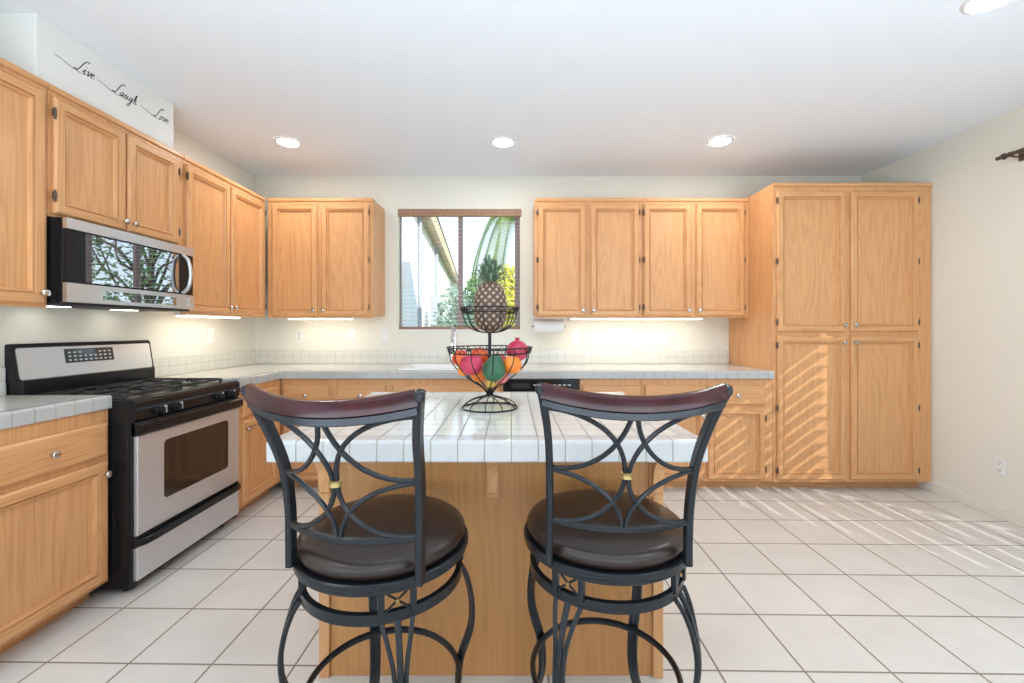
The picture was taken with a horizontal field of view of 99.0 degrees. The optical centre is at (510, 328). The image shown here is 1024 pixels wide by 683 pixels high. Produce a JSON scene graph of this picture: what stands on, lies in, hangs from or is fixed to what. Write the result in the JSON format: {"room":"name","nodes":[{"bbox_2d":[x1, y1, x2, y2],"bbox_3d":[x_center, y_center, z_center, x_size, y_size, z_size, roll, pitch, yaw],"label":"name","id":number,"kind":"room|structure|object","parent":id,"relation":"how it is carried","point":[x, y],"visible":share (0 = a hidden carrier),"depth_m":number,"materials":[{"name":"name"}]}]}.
{"room":"kitchen","nodes":[
{"label":"kitchen","id":0,"kind":"room"},
{"bbox_2d":[0,128,254,367],"bbox_3d":[-2.320,-0.077,0.300,0.100,2.555,7.400,0,0,0],"label":"wall","id":1,"kind":"structure","parent":0,"point":[168,334],"depth_m":2.77,"materials":[{"name":"beige paint"}]},
{"bbox_2d":[0,367,5,395],"bbox_3d":[-2.264,0.234,1.657,0.009,0.124,0.595,0,0,0],"label":"backsplash","id":2,"kind":"structure","parent":1,"relation":"attached to","point":[2,370],"depth_m":1.94,"materials":[{"name":"tile"}]},
{"bbox_2d":[0,57,50,307],"bbox_3d":[-2.108,-0.577,1.641,0.320,0.970,0.482,0,0,0],"label":"upper cabinet","id":3,"kind":"object","parent":1,"relation":"attached to","point":[23,95],"visible":1,"depth_m":1.79,"materials":[{"name":"brown wood"}]},
{"bbox_2d":[54,53,94,78],"bbox_3d":[-2.029,-1.245,2.036,0.001,0.078,0.189,0,0,0],"label":"wall decal","id":4,"kind":"object","parent":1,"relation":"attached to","point":[76,69],"depth_m":2.07,"materials":[{"name":"black"}]},
{"bbox_2d":[47,83,183,245],"bbox_3d":[-2.108,-0.776,2.273,0.320,0.572,0.776,0,0,0],"label":"upper cabinet","id":5,"kind":"object","parent":1,"relation":"attached to","point":[102,170],"visible":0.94,"depth_m":2.16,"materials":[{"name":"brown wood"}]},
{"bbox_2d":[0,12,173,148],"bbox_3d":[-2.150,-1.212,2.250,0.240,0.287,0.764,0,0,0],"label":"soffit","id":6,"kind":"object","parent":5,"relation":"on","point":[29,41],"depth_m":2.06,"materials":[{"name":"white paint"}]},
{"bbox_2d":[47,217,193,310],"bbox_3d":[-2.063,-0.295,2.268,0.399,0.382,0.757,0,0,0],"label":"microwave","id":7,"kind":"object","parent":5,"relation":"attached to","point":[90,266],"visible":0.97,"depth_m":2.11,"materials":[{"name":"silver metal"}]},
{"bbox_2d":[97,79,137,105],"bbox_3d":[-2.029,-1.231,2.259,0.001,0.104,0.232,0,0,0],"label":"wall decal","id":8,"kind":"object","parent":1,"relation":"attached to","point":[97,79],"depth_m":2.31,"materials":[{"name":"black"}]},
{"bbox_2d":[140,105,168,123],"bbox_3d":[-2.029,-1.245,2.490,0.001,0.078,0.197,0,0,0],"label":"wall decal","id":9,"kind":"object","parent":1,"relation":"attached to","point":[140,105],"depth_m":2.53,"materials":[{"name":"black"}]},
{"bbox_2d":[153,350,255,376],"bbox_3d":[-2.264,0.246,3.300,0.009,0.124,1.157,0,0,0],"label":"backsplash","id":10,"kind":"structure","parent":1,"relation":"attached to","point":[174,365],"depth_m":3.18,"materials":[{"name":"tile"}]},
{"bbox_2d":[207,328,213,342],"bbox_3d":[-2.265,0.050,3.300,0.009,0.116,0.072,0,0,0],"label":"light switch","id":11,"kind":"object","parent":1,"relation":"attached to","point":[210,331],"visible":1,"depth_m":3.29,"materials":[{"name":"white plastic"}]},
{"bbox_2d":[156,155,265,317],"bbox_3d":[-2.108,-0.577,3.106,0.320,0.970,0.884,0,0,0],"label":"upper cabinet","id":12,"kind":"object","parent":1,"relation":"attached to","point":[223,220],"visible":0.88,"depth_m":3.02,"materials":[{"name":"brown wood"}]},
{"bbox_2d":[174,311,240,318],"bbox_3d":[-2.100,-0.096,3.060,0.070,0.032,0.580,0,0,0],"label":"light","id":13,"kind":"object","parent":12,"relation":"attached to","point":[177,313],"visible":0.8,"depth_m":2.94,"materials":[{"name":"white plastic"}]},
{"bbox_2d":[179,316,239,318],"bbox_3d":[-2.100,-0.083,3.060,0.056,0.006,0.560,0,0,0],"label":"diffuser","id":14,"kind":"object","parent":13,"relation":"attached to","point":[233,317],"depth_m":3.08,"materials":[{"name":"white plastic"}]},
{"bbox_2d":[0,0,1023,175],"bbox_3d":[0.420,-1.415,0.300,5.580,0.120,7.400,0,0,0],"label":"ceiling","id":15,"kind":"structure","parent":0,"point":[365,87],"depth_m":2.35,"materials":[{"name":"white paint"}]},
{"bbox_2d":[274,137,301,147],"bbox_3d":[-1.616,-1.350,3.166,0.178,0.008,0.178,0,0,0],"label":"recessed light","id":16,"kind":"object","parent":15,"relation":"in","point":[284,141],"visible":1,"depth_m":3.16,"materials":[{"name":"white plastic"}]},
{"bbox_2d":[491,137,514,147],"bbox_3d":[-0.058,-1.350,3.166,0.178,0.008,0.178,0,0,0],"label":"recessed light","id":17,"kind":"object","parent":15,"relation":"in","point":[502,142],"visible":1,"depth_m":3.16,"materials":[{"name":"white plastic"}]},
{"bbox_2d":[707,136,733,146],"bbox_3d":[1.507,-1.350,3.150,0.178,0.008,0.178,0,0,0],"label":"recessed light","id":18,"kind":"object","parent":15,"relation":"in","point":[721,140],"visible":1,"depth_m":3.15,"materials":[{"name":"white plastic"}]},
{"bbox_2d":[960,0,1009,14],"bbox_3d":[1.965,-1.350,1.790,0.178,0.008,0.178,0,0,0],"label":"recessed light","id":19,"kind":"object","parent":15,"relation":"in","point":[969,7],"visible":1,"depth_m":1.82,"materials":[{"name":"white plastic"}]},
{"bbox_2d":[0,481,1023,682],"bbox_3d":[0.420,1.250,0.300,5.580,0.100,7.400,0,0,0],"label":"floor","id":20,"kind":"structure","parent":0,"point":[783,584],"depth_m":1.88,"materials":[{"name":"tile"}]},
{"bbox_2d":[0,409,112,653],"bbox_3d":[-2.008,0.769,1.689,0.520,0.862,0.527,0,0,0],"label":"base cabinet","id":21,"kind":"object","parent":20,"relation":"on","point":[54,474],"visible":0.98,"depth_m":1.70,"materials":[{"name":"brown wood"}]},
{"bbox_2d":[0,367,111,429],"bbox_3d":[-2.027,0.263,1.657,0.484,0.182,0.595,0,0,0],"label":"countertop","id":22,"kind":"structure","parent":21,"relation":"on","point":[15,410],"depth_m":1.76,"materials":[{"name":"tile"}]},
{"bbox_2d":[5,340,242,590],"bbox_3d":[-1.960,0.634,2.338,0.619,1.132,0.760,0,0,0],"label":"range","id":23,"kind":"object","parent":20,"relation":"on","point":[173,445],"visible":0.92,"depth_m":2.17,"materials":[{"name":"silver metal"}]},
{"bbox_2d":[74,381,237,402],"bbox_3d":[-1.941,0.320,2.338,0.498,0.029,0.752,0,0,0],"label":"cooktop","id":24,"kind":"object","parent":23,"relation":"in","point":[120,391],"depth_m":2.26,"materials":[{"name":"black metal"}]},
{"bbox_2d":[237,379,280,511],"bbox_3d":[-1.958,0.775,2.978,0.620,0.850,0.501,0,0,0],"label":"base cabinet","id":25,"kind":"object","parent":20,"relation":"on","point":[257,475],"visible":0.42,"depth_m":2.88,"materials":[{"name":"brown wood"}]},
{"bbox_2d":[281,379,389,486],"bbox_3d":[-1.296,0.775,3.528,0.802,0.850,0.700,0,0,0],"label":"base cabinet","id":26,"kind":"object","parent":20,"relation":"on","point":[312,389],"visible":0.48,"depth_m":3.21,"materials":[{"name":"brown wood"}]},
{"bbox_2d":[240,383,474,682],"bbox_3d":[-0.340,0.657,1.109,0.490,1.085,0.585,0,0,16],"label":"bar stool","id":27,"kind":"object","parent":20,"relation":"on","point":[372,546],"visible":1,"depth_m":0.98,"materials":[{"name":"black metal"}]},
{"bbox_2d":[297,494,464,580],"bbox_3d":[-0.341,0.537,1.180,0.431,0.059,0.431,0,0,13],"label":"seat cushion","id":28,"kind":"object","parent":27,"relation":"on","point":[317,560],"depth_m":1.05,"materials":[{"name":"brown leather"}]},
{"bbox_2d":[390,379,503,391],"bbox_3d":[-0.476,0.775,3.528,0.835,0.850,0.700,0,0,0],"label":"base cabinet","id":29,"kind":"object","parent":20,"relation":"on","point":[396,385],"visible":0.05,"depth_m":3.22,"materials":[{"name":"brown wood"}]},
{"bbox_2d":[290,462,686,677],"bbox_3d":[-0.068,0.774,1.704,1.184,0.852,0.833,0,0,0],"label":"kitchen island","id":30,"kind":"object","parent":20,"relation":"on","point":[495,500],"visible":0.37,"depth_m":1.51,"materials":[{"name":"brown wood"}]},
{"bbox_2d":[266,392,707,461],"bbox_3d":[-0.066,0.339,1.679,1.218,0.061,0.947,0,0,0],"label":"island countertop","id":31,"kind":"structure","parent":30,"relation":"on","point":[452,433],"depth_m":1.24,"materials":[{"name":"tile"}]},
{"bbox_2d":[446,306,532,412],"bbox_3d":[-0.083,0.112,1.706,0.336,0.393,0.336,0,0,0],"label":"fruit stand","id":32,"kind":"object","parent":31,"relation":"on","point":[464,309],"visible":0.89,"depth_m":1.65,"materials":[{"name":"grey metal"}]},
{"bbox_2d":[452,349,467,365],"bbox_3d":[-0.198,0.112,1.716,0.068,0.066,0.068,0,0,-21],"label":"orange","id":33,"kind":"object","parent":32,"relation":"in","point":[458,357],"visible":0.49,"depth_m":1.69,"materials":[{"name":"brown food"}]},
{"bbox_2d":[458,368,466,375],"bbox_3d":[-0.185,0.159,1.694,0.044,0.045,0.044,0,0,-13],"label":"orange","id":34,"kind":"object","parent":32,"relation":"in","point":[460,372],"visible":0.41,"depth_m":1.68,"materials":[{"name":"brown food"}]},
{"bbox_2d":[460,355,482,374],"bbox_3d":[-0.149,0.132,1.646,0.086,0.080,0.086,0,0,38],"label":"apple","id":35,"kind":"object","parent":32,"relation":"in","point":[465,364],"visible":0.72,"depth_m":1.61,"materials":[{"name":"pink food"}]},
{"bbox_2d":[471,370,484,381],"bbox_3d":[-0.127,0.175,1.712,0.062,0.061,0.062,0,0,6],"label":"orange","id":36,"kind":"object","parent":32,"relation":"in","point":[480,374],"visible":0.41,"depth_m":1.69,"materials":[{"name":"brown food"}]},
{"bbox_2d":[471,347,487,363],"bbox_3d":[-0.125,0.106,1.746,0.074,0.072,0.074,0,0,-44],"label":"orange","id":37,"kind":"object","parent":32,"relation":"in","point":[484,358],"visible":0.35,"depth_m":1.72,"materials":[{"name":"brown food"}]},
{"bbox_2d":[459,306,519,332],"bbox_3d":[-0.083,-0.034,1.706,0.236,0.101,0.236,0,0,0],"label":"basket","id":38,"kind":"object","parent":32,"relation":"on","point":[464,309],"depth_m":1.65,"materials":[{"name":"grey metal"}]},
{"bbox_2d":[446,345,532,393],"bbox_3d":[-0.083,0.163,1.706,0.336,0.188,0.336,0,0,0],"label":"basket","id":39,"kind":"object","parent":32,"relation":"on","point":[490,390],"depth_m":1.63,"materials":[{"name":"grey metal"}]},
{"bbox_2d":[468,255,512,330],"bbox_3d":[-0.078,-0.139,1.705,0.176,0.296,0.176,0,0,10],"label":"pineapple","id":40,"kind":"object","parent":32,"relation":"in","point":[490,292],"visible":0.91,"depth_m":1.66,"materials":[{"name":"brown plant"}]},
{"bbox_2d":[486,380,494,387],"bbox_3d":[-0.079,0.203,1.682,0.034,0.048,0.034,0,0,-24],"label":"lemon","id":41,"kind":"object","parent":32,"relation":"in","point":[488,382],"visible":0.48,"depth_m":1.67,"materials":[{"name":"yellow food"}]},
{"bbox_2d":[482,352,505,381],"bbox_3d":[-0.064,0.141,1.632,0.087,0.112,0.088,0,0,-11],"label":"pear","id":42,"kind":"object","parent":32,"relation":"in","point":[499,370],"visible":0.81,"depth_m":1.60,"materials":[{"name":"green food"}]},
{"bbox_2d":[496,372,508,383],"bbox_3d":[-0.039,0.179,1.686,0.060,0.059,0.060,0,0,-20],"label":"peach","id":43,"kind":"object","parent":32,"relation":"in","point":[507,376],"visible":0.27,"depth_m":1.67,"materials":[{"name":"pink food"}]},
{"bbox_2d":[504,355,521,373],"bbox_3d":[0.005,0.134,1.658,0.072,0.070,0.072,0,0,-4],"label":"orange","id":44,"kind":"object","parent":32,"relation":"in","point":[508,361],"visible":0.89,"depth_m":1.63,"materials":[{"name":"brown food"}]},
{"bbox_2d":[506,338,527,360],"bbox_3d":[0.025,0.081,1.724,0.088,0.094,0.088,0,0,-36],"label":"pomegranate","id":45,"kind":"object","parent":32,"relation":"in","point":[517,343],"visible":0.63,"depth_m":1.69,"materials":[{"name":"food"}]},
{"bbox_2d":[504,379,578,391],"bbox_3d":[0.225,0.776,3.513,0.554,0.848,0.634,0,0,0],"label":"dishwasher","id":46,"kind":"object","parent":20,"relation":"on","point":[513,385],"visible":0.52,"depth_m":3.20,"materials":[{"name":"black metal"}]},
{"bbox_2d":[579,379,640,395],"bbox_3d":[0.737,0.775,3.528,0.456,0.850,0.700,0,0,0],"label":"base cabinet","id":47,"kind":"object","parent":20,"relation":"on","point":[632,387],"visible":0.1,"depth_m":3.22,"materials":[{"name":"brown wood"}]},
{"bbox_2d":[524,382,732,682],"bbox_3d":[0.264,0.657,1.157,0.450,1.085,0.581,0,0,-3],"label":"bar stool","id":48,"kind":"object","parent":20,"relation":"on","point":[600,536],"visible":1,"depth_m":1.03,"materials":[{"name":"black metal"}]},
{"bbox_2d":[527,489,682,570],"bbox_3d":[0.261,0.537,1.222,0.431,0.059,0.431,0,0,2],"label":"seat cushion","id":49,"kind":"object","parent":48,"relation":"on","point":[568,549],"depth_m":1.08,"materials":[{"name":"brown leather"}]},
{"bbox_2d":[641,379,771,486],"bbox_3d":[1.450,0.775,3.528,0.966,0.850,0.700,0,0,0],"label":"base cabinet","id":50,"kind":"object","parent":20,"relation":"on","point":[740,443],"visible":0.52,"depth_m":3.23,"materials":[{"name":"brown wood"}]},
{"bbox_2d":[153,350,773,387],"bbox_3d":[-0.169,0.275,3.300,4.201,0.182,1.157,0,0,0],"label":"countertop","id":51,"kind":"structure","parent":50,"relation":"on","point":[248,366],"depth_m":3.44,"materials":[{"name":"tile"}]},
{"bbox_2d":[397,363,483,369],"bbox_3d":[-0.460,0.321,3.520,0.800,0.048,0.510,0,0,0],"label":"sink","id":52,"kind":"object","parent":51,"relation":"in","point":[418,366],"visible":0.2,"depth_m":3.68,"materials":[{"name":"white ceramic"}]},
{"bbox_2d":[448,327,456,363],"bbox_3d":[-0.475,0.142,3.666,0.119,0.310,0.198,0,0,0],"label":"faucet","id":53,"kind":"object","parent":51,"relation":"on","point":[453,331],"visible":0.7,"depth_m":3.67,"materials":[{"name":"silver metal"}]},
{"bbox_2d":[729,183,931,486],"bbox_3d":[2.521,0.061,3.528,1.173,2.278,0.700,0,0,0],"label":"pantry cabinet","id":54,"kind":"object","parent":20,"relation":"on","point":[840,273],"visible":1,"depth_m":3.23,"materials":[{"name":"brown wood"}]},
{"bbox_2d":[255,176,860,349],"bbox_3d":[0.420,-0.077,3.940,5.380,2.555,0.120,0,0,0],"label":"wall","id":55,"kind":"structure","parent":0,"point":[392,193],"depth_m":3.88,"materials":[{"name":"beige paint"}]},
{"bbox_2d":[295,329,302,341],"bbox_3d":[-1.878,0.060,3.875,0.072,0.116,0.008,0,0,0],"label":"outlet","id":56,"kind":"object","parent":55,"relation":"attached to","point":[298,332],"visible":1,"depth_m":3.87,"materials":[{"name":"white plastic"}]},
{"bbox_2d":[267,198,384,317],"bbox_3d":[-1.547,-0.577,3.688,0.855,0.970,0.380,0,0,0],"label":"upper cabinet","id":57,"kind":"object","parent":55,"relation":"attached to","point":[326,256],"visible":1,"depth_m":3.55,"materials":[{"name":"brown wood"}]},
{"bbox_2d":[287,318,353,319],"bbox_3d":[-1.600,-0.096,3.680,0.540,0.032,0.070,0,0,0],"label":"light","id":58,"kind":"object","parent":57,"relation":"attached to","point":[287,318],"visible":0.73,"depth_m":3.66,"materials":[{"name":"white plastic"}]},
{"bbox_2d":[290,319,352,319],"bbox_3d":[-1.600,-0.083,3.680,0.520,0.006,0.056,0,0,0],"label":"diffuser","id":59,"kind":"object","parent":58,"relation":"attached to","point":[290,319],"depth_m":3.68,"materials":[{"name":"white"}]},
{"bbox_2d":[349,328,356,341],"bbox_3d":[-1.405,0.053,3.875,0.072,0.116,0.009,0,0,0],"label":"light switch","id":60,"kind":"object","parent":55,"relation":"attached to","point":[352,331],"visible":1,"depth_m":3.87,"materials":[{"name":"white plastic"}]},
{"bbox_2d":[381,328,388,341],"bbox_3d":[-1.118,0.053,3.875,0.072,0.116,0.009,0,0,0],"label":"light switch","id":61,"kind":"object","parent":55,"relation":"attached to","point":[384,331],"visible":1,"depth_m":3.87,"materials":[{"name":"white plastic"}]},
{"bbox_2d":[399,217,519,330],"bbox_3d":[-0.459,-0.524,3.927,1.078,1.078,0.106,0,0,0],"label":"window","id":62,"kind":"structure","parent":55,"relation":"in","point":[460,228],"depth_m":3.94,"materials":[{"name":"brown"}]},
{"bbox_2d":[398,209,520,328],"bbox_3d":[-0.455,-0.530,3.897,1.094,1.066,0.063,0,0,0],"label":"window blind","id":63,"kind":"object","parent":62,"relation":"attached to","point":[404,213],"visible":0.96,"depth_m":3.89,"materials":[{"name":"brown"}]},
{"bbox_2d":[256,350,728,363],"bbox_3d":[-0.164,0.246,3.874,4.192,0.124,0.009,0,0,0],"label":"backsplash","id":64,"kind":"structure","parent":55,"relation":"attached to","point":[262,356],"depth_m":3.87,"materials":[{"name":"tile"}]},
{"bbox_2d":[572,330,579,342],"bbox_3d":[0.577,0.065,3.875,0.072,0.116,0.009,0,0,0],"label":"light switch","id":65,"kind":"object","parent":55,"relation":"attached to","point":[575,333],"visible":1,"depth_m":3.87,"materials":[{"name":"white plastic"}]},
{"bbox_2d":[533,198,641,317],"bbox_3d":[0.629,-0.577,3.688,0.871,0.970,0.380,0,0,0],"label":"upper cabinet","id":66,"kind":"object","parent":55,"relation":"attached to","point":[587,252],"visible":1,"depth_m":3.55,"materials":[{"name":"brown wood"}]},
{"bbox_2d":[531,318,565,327],"bbox_3d":[0.320,-0.048,3.720,0.300,0.087,0.032,0,0,0],"label":"towel holder","id":67,"kind":"object","parent":66,"relation":"attached to","point":[533,318],"visible":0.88,"depth_m":3.70,"materials":[{"name":"white"}]},
{"bbox_2d":[534,320,563,332],"bbox_3d":[0.320,-0.022,3.720,0.246,0.117,0.117,0,0,0],"label":"paper towel roll","id":68,"kind":"object","parent":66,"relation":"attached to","point":[540,326],"visible":1,"depth_m":3.67,"materials":[{"name":"white paper"}]},
{"bbox_2d":[569,318,702,319],"bbox_3d":[1.050,-0.096,3.680,1.110,0.032,0.070,0,0,0],"label":"light","id":69,"kind":"object","parent":66,"relation":"attached to","point":[569,318],"visible":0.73,"depth_m":3.65,"materials":[{"name":"white plastic"}]},
{"bbox_2d":[571,319,699,319],"bbox_3d":[1.050,-0.083,3.680,1.090,0.006,0.056,0,0,0],"label":"diffuser","id":70,"kind":"object","parent":69,"relation":"attached to","point":[571,319],"depth_m":3.68,"materials":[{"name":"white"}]},
{"bbox_2d":[657,330,664,342],"bbox_3d":[1.332,0.068,3.875,0.072,0.116,0.009,0,0,0],"label":"light switch","id":71,"kind":"object","parent":55,"relation":"attached to","point":[660,333],"visible":1,"depth_m":3.87,"materials":[{"name":"white plastic"}]},
{"bbox_2d":[642,198,748,317],"bbox_3d":[1.498,-0.577,3.688,0.868,0.970,0.380,0,0,0],"label":"upper cabinet","id":72,"kind":"object","parent":55,"relation":"attached to","point":[695,251],"visible":0.99,"depth_m":3.55,"materials":[{"name":"brown wood"}]},
{"bbox_2d":[861,106,1023,514],"bbox_3d":[3.170,-0.077,0.300,0.120,2.555,7.400,0,0,0],"label":"wall","id":73,"kind":"structure","parent":0,"point":[977,199],"depth_m":2.91,"materials":[{"name":"beige paint"}]},
{"bbox_2d":[918,481,1023,526],"bbox_3d":[3.103,1.163,2.955,0.014,0.075,0.750,0,0,0],"label":"baseboard","id":74,"kind":"structure","parent":73,"relation":"attached to","point":[1003,513],"depth_m":2.91,"materials":[{"name":"beige paint"}]},
{"bbox_2d":[994,456,1006,477],"bbox_3d":[3.106,0.875,2.775,0.008,0.116,0.072,0,0,0],"label":"outlet","id":75,"kind":"object","parent":73,"relation":"attached to","point":[1000,464],"visible":1,"depth_m":2.77,"materials":[{"name":"white plastic"}]},
{"bbox_2d":[995,148,1023,161],"bbox_3d":[3.062,-1.059,1.367,0.094,0.074,2.733,0,0,0],"label":"curtain rod","id":76,"kind":"object","parent":73,"relation":"attached to","point":[1020,152],"visible":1,"depth_m":2.65,"materials":[{"name":"brown metal"}]},
{"label":"outside","id":77,"kind":"structure","parent":0,"visible":0},
{"bbox_3d":[5.000,1.500,24.540,70.000,0.100,40.920,0,0,0],"label":"ground","id":78,"kind":"structure","parent":77,"visible":0},
{"bbox_2d":[402,217,457,326],"bbox_3d":[-4.123,-0.700,10.297,5.480,4.300,11.470,0,0,-5],"label":"house","id":79,"kind":"structure","parent":78,"relation":"on","point":[418,272],"depth_m":6.25,"materials":[{"name":"white paint"}]},
{"bbox_2d":[431,283,476,326],"bbox_3d":[-0.783,0.404,6.201,0.753,2.102,0.765,0,0,26],"label":"shrub","id":80,"kind":"object","parent":78,"relation":"on","point":[452,303],"visible":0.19,"depth_m":6.11,"materials":[{"name":"green plant"}]},
{"bbox_2d":[446,269,514,326],"bbox_3d":[-0.284,0.135,8.610,2.001,2.655,2.021,0,0,0],"label":"tree","id":81,"kind":"object","parent":78,"relation":"on","point":[470,282],"visible":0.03,"depth_m":8.28,"materials":[{"name":"green plant"}]},
{"bbox_2d":[468,217,514,284],"bbox_3d":[0.557,-1.130,11.596,3.437,4.768,3.444,0,0,0],"label":"palm","id":82,"kind":"object","parent":78,"relation":"on","point":[486,230],"visible":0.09,"depth_m":11.10,"materials":[{"name":"green plant"}]},
{"bbox_2d":[497,263,514,326],"bbox_3d":[0.034,0.201,6.983,0.902,2.506,0.890,0,0,0],"label":"shrub","id":83,"kind":"object","parent":78,"relation":"on","point":[510,271],"visible":0.17,"depth_m":6.85,"materials":[{"name":"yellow plant"}]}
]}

